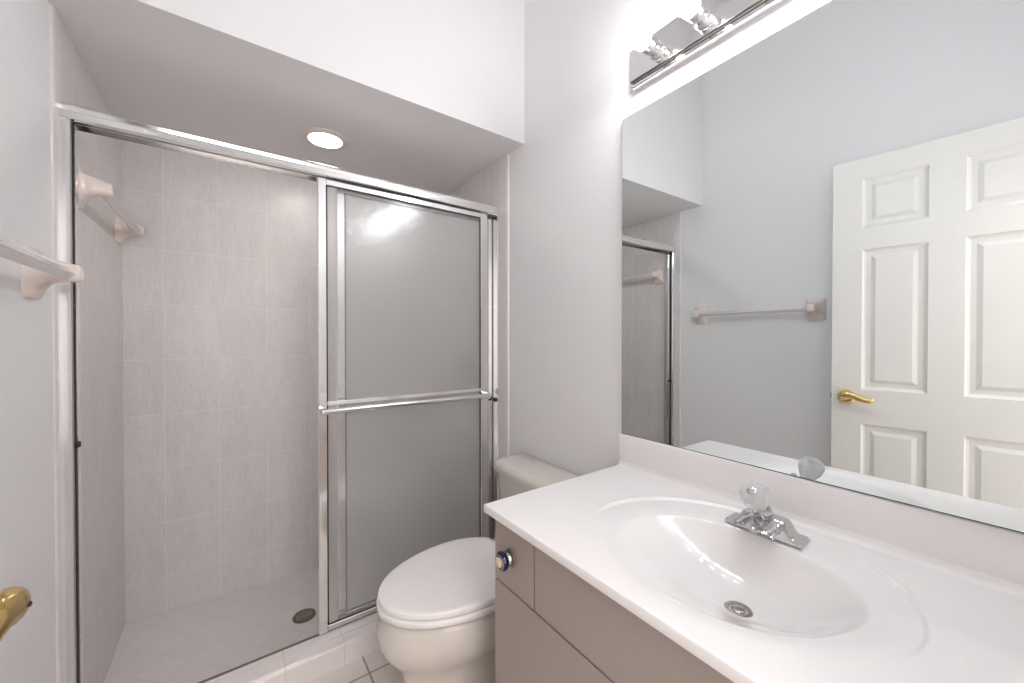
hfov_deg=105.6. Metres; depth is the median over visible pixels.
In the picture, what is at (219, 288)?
wall tile
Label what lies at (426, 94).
soffit
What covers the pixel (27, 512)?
wall
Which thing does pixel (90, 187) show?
towel bar
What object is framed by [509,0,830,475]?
wall
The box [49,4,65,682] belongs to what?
trim
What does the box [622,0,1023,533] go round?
wall mirror
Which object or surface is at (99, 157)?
wall tile
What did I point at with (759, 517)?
faucet
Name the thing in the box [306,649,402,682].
floor
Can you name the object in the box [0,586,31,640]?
door handle
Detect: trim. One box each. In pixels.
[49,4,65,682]
[499,154,507,457]
[508,154,508,454]
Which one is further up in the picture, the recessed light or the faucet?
the recessed light
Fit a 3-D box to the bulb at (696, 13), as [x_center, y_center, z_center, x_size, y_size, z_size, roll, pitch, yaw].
[0.467,-0.875,1.018,0.121,0.060,0.060,0,1,-36]
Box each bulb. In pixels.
[626,23,662,59]
[671,0,710,28]
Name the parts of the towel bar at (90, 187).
post, post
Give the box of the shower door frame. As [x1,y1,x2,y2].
[59,101,499,682]
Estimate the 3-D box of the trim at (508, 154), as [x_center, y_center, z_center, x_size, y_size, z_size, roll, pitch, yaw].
[-0.017,0.147,1.853,0.008,2.072,0.008,0,1,-36]
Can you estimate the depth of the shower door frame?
1.12 m
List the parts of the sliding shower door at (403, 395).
rail, rail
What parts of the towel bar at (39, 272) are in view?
post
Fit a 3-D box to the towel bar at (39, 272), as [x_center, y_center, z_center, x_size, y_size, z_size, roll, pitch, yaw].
[-0.903,-0.157,0.674,0.089,0.120,0.715,0,1,-36]
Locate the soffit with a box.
[48,0,523,193]
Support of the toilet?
on the floor at (372, 667)
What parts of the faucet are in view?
handle, spout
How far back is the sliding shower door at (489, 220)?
1.93 m
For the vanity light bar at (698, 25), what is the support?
attached to the wall at (565, 178)
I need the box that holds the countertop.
[484,433,1023,682]
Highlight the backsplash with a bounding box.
[619,433,1023,585]
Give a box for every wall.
[0,0,55,682]
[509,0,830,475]
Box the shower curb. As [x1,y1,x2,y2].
[205,612,379,682]
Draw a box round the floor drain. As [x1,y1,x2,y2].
[292,608,315,623]
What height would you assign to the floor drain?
0.004 m
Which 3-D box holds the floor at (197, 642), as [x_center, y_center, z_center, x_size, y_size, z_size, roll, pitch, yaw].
[-0.874,1.261,1.811,1.452,0.086,0.731,0,1,-36]
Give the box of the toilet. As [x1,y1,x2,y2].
[376,453,579,682]
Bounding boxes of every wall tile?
[60,21,124,682]
[121,140,317,622]
[448,160,498,217]
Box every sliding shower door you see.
[316,177,490,634]
[488,218,491,538]
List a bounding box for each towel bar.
[0,240,84,299]
[79,169,144,244]
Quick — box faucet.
[725,482,810,548]
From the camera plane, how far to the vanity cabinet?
0.78 m
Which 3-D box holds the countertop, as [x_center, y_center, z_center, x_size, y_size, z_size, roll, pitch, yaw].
[0.432,0.416,0.767,0.552,0.204,0.956,0,1,-36]
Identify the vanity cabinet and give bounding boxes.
[495,520,733,682]
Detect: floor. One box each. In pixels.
[104,569,318,682]
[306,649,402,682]
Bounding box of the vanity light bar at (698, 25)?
[626,0,786,91]
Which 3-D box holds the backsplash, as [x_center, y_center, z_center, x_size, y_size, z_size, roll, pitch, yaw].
[0.648,0.373,0.922,0.020,0.122,0.954,0,1,-36]
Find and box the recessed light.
[301,127,348,149]
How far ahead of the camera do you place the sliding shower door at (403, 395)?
1.62 m
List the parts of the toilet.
seat, lid, tank, tank lid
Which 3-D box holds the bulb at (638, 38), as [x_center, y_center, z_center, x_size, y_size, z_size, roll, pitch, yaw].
[0.383,-0.876,1.135,0.121,0.060,0.060,0,1,-36]
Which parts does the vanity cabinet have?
stem, knob, drawer, door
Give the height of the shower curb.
0.182 m
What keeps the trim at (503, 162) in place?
attached to the wall at (565, 178)

